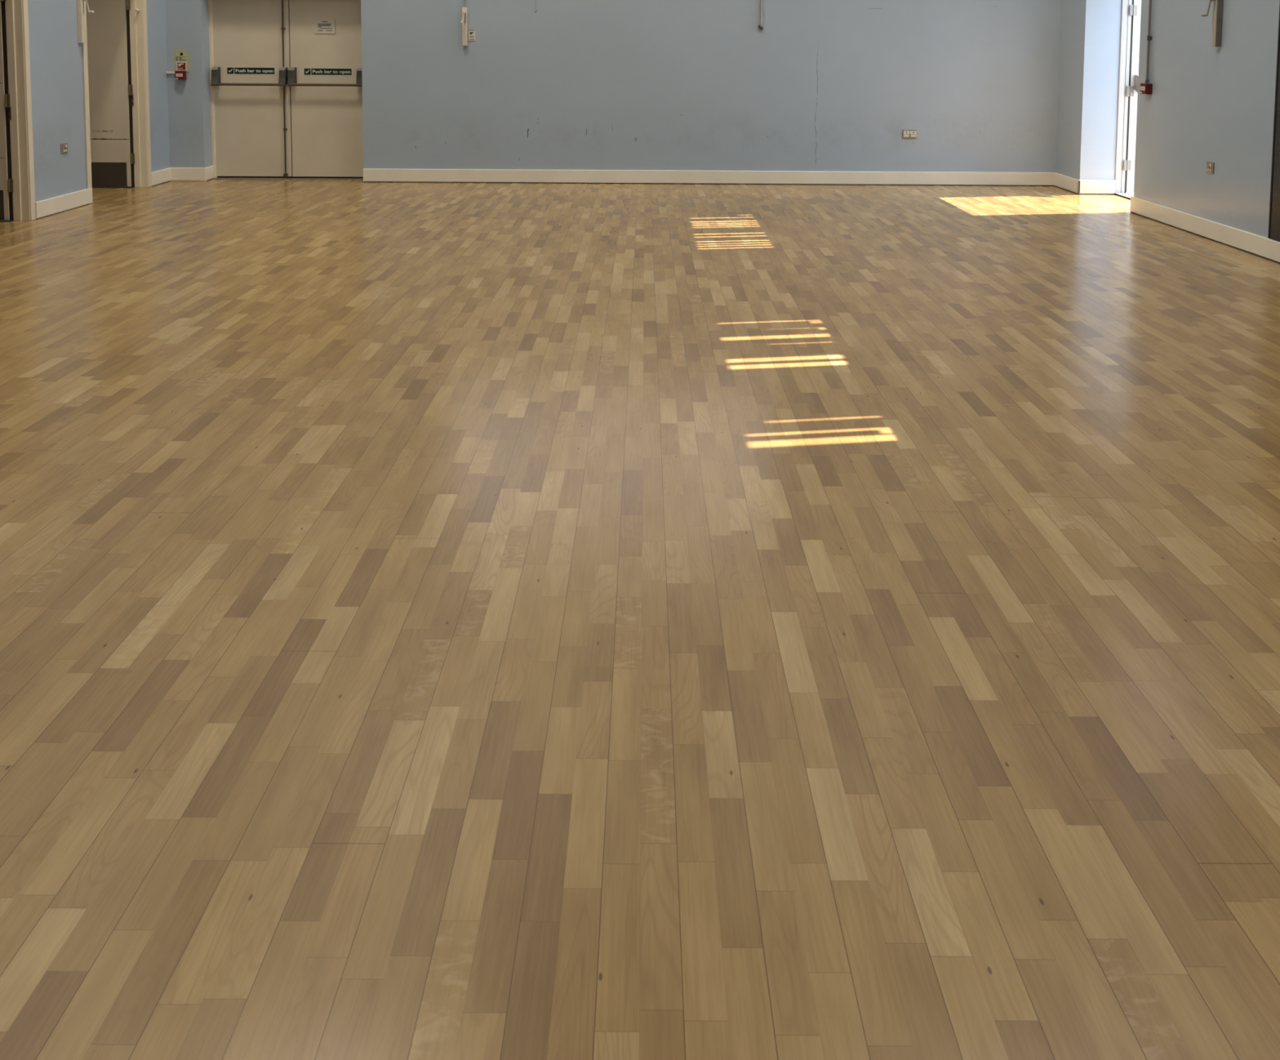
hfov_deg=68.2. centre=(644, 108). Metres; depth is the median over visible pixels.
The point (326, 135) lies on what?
door
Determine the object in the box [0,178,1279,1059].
floor
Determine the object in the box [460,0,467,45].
opener
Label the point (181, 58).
fire sign
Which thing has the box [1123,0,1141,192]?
door
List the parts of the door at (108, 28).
kick plate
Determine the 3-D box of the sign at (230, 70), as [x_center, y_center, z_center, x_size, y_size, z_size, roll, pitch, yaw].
[-4.089,-0.391,9.806,0.506,0.081,0.003,0,4,0]
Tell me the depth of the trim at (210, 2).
9.81 m
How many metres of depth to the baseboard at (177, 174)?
9.68 m
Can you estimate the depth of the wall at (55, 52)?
7.93 m
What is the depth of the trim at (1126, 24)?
9.09 m
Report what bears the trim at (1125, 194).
attached to the wall at (1206, 103)
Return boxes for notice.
[314,18,335,34]
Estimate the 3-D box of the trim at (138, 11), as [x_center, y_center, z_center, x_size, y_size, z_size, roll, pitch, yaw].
[-4.922,-0.260,8.716,0.138,2.130,1.055,0,4,0]
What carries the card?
attached to the wall at (641, 85)
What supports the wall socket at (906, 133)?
attached to the wall at (641, 85)
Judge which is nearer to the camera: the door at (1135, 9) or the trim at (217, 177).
the door at (1135, 9)
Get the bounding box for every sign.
[173,49,190,71]
[226,66,275,75]
[303,67,352,75]
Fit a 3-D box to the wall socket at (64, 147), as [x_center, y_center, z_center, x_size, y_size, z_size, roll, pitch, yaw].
[-4.864,0.334,7.921,0.015,0.086,0.088,0,4,0]
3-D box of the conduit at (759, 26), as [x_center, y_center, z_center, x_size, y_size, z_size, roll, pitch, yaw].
[1.175,-1.257,9.551,0.055,0.924,0.032,0,4,0]
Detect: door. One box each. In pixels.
[0,0,13,221]
[85,0,134,186]
[210,0,291,178]
[285,0,363,177]
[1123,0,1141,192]
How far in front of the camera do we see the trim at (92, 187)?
9.19 m
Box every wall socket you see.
[60,142,67,154]
[902,129,916,137]
[1205,160,1214,173]
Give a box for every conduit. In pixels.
[757,0,763,30]
[1144,0,1151,83]
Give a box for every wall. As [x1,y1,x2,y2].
[27,0,169,218]
[164,0,1061,172]
[1055,0,1279,241]
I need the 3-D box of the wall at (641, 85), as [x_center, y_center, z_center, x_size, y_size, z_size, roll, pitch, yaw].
[-0.174,-3.741,9.689,9.590,9.000,0.570,0,4,0]
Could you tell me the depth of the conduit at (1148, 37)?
7.86 m
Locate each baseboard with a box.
[35,167,171,218]
[169,165,1055,185]
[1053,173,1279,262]
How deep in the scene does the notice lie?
9.77 m
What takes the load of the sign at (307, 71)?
attached to the door at (326, 135)
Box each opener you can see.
[76,0,94,43]
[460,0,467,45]
[1200,0,1222,47]
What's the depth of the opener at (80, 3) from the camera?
8.10 m
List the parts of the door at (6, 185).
kick plate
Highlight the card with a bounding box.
[468,29,475,40]
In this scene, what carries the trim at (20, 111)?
attached to the wall at (55, 52)
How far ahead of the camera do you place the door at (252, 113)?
9.82 m
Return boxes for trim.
[0,186,134,222]
[4,0,35,221]
[82,0,151,204]
[208,0,217,178]
[213,177,363,179]
[217,176,363,177]
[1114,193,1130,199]
[1115,0,1132,192]
[1115,192,1133,198]
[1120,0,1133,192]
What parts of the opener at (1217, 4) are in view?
rail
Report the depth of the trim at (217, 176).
9.89 m
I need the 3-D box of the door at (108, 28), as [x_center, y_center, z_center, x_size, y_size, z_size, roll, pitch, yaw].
[-5.412,-0.259,9.188,0.874,2.060,0.053,0,4,0]
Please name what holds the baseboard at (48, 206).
attached to the wall at (55, 52)
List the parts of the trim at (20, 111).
strike plate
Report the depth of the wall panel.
6.28 m
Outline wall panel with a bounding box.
[1267,4,1279,241]
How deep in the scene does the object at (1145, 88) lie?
7.85 m
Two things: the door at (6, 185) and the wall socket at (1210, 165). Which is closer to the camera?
the wall socket at (1210, 165)
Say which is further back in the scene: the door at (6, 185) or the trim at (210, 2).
the trim at (210, 2)
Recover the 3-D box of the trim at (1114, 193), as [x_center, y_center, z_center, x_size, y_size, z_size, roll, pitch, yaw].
[4.543,0.858,8.652,0.005,0.012,1.006,0,4,0]
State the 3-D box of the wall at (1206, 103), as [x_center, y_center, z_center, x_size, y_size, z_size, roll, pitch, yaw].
[4.426,-3.246,2.604,0.385,9.000,13.630,0,4,0]

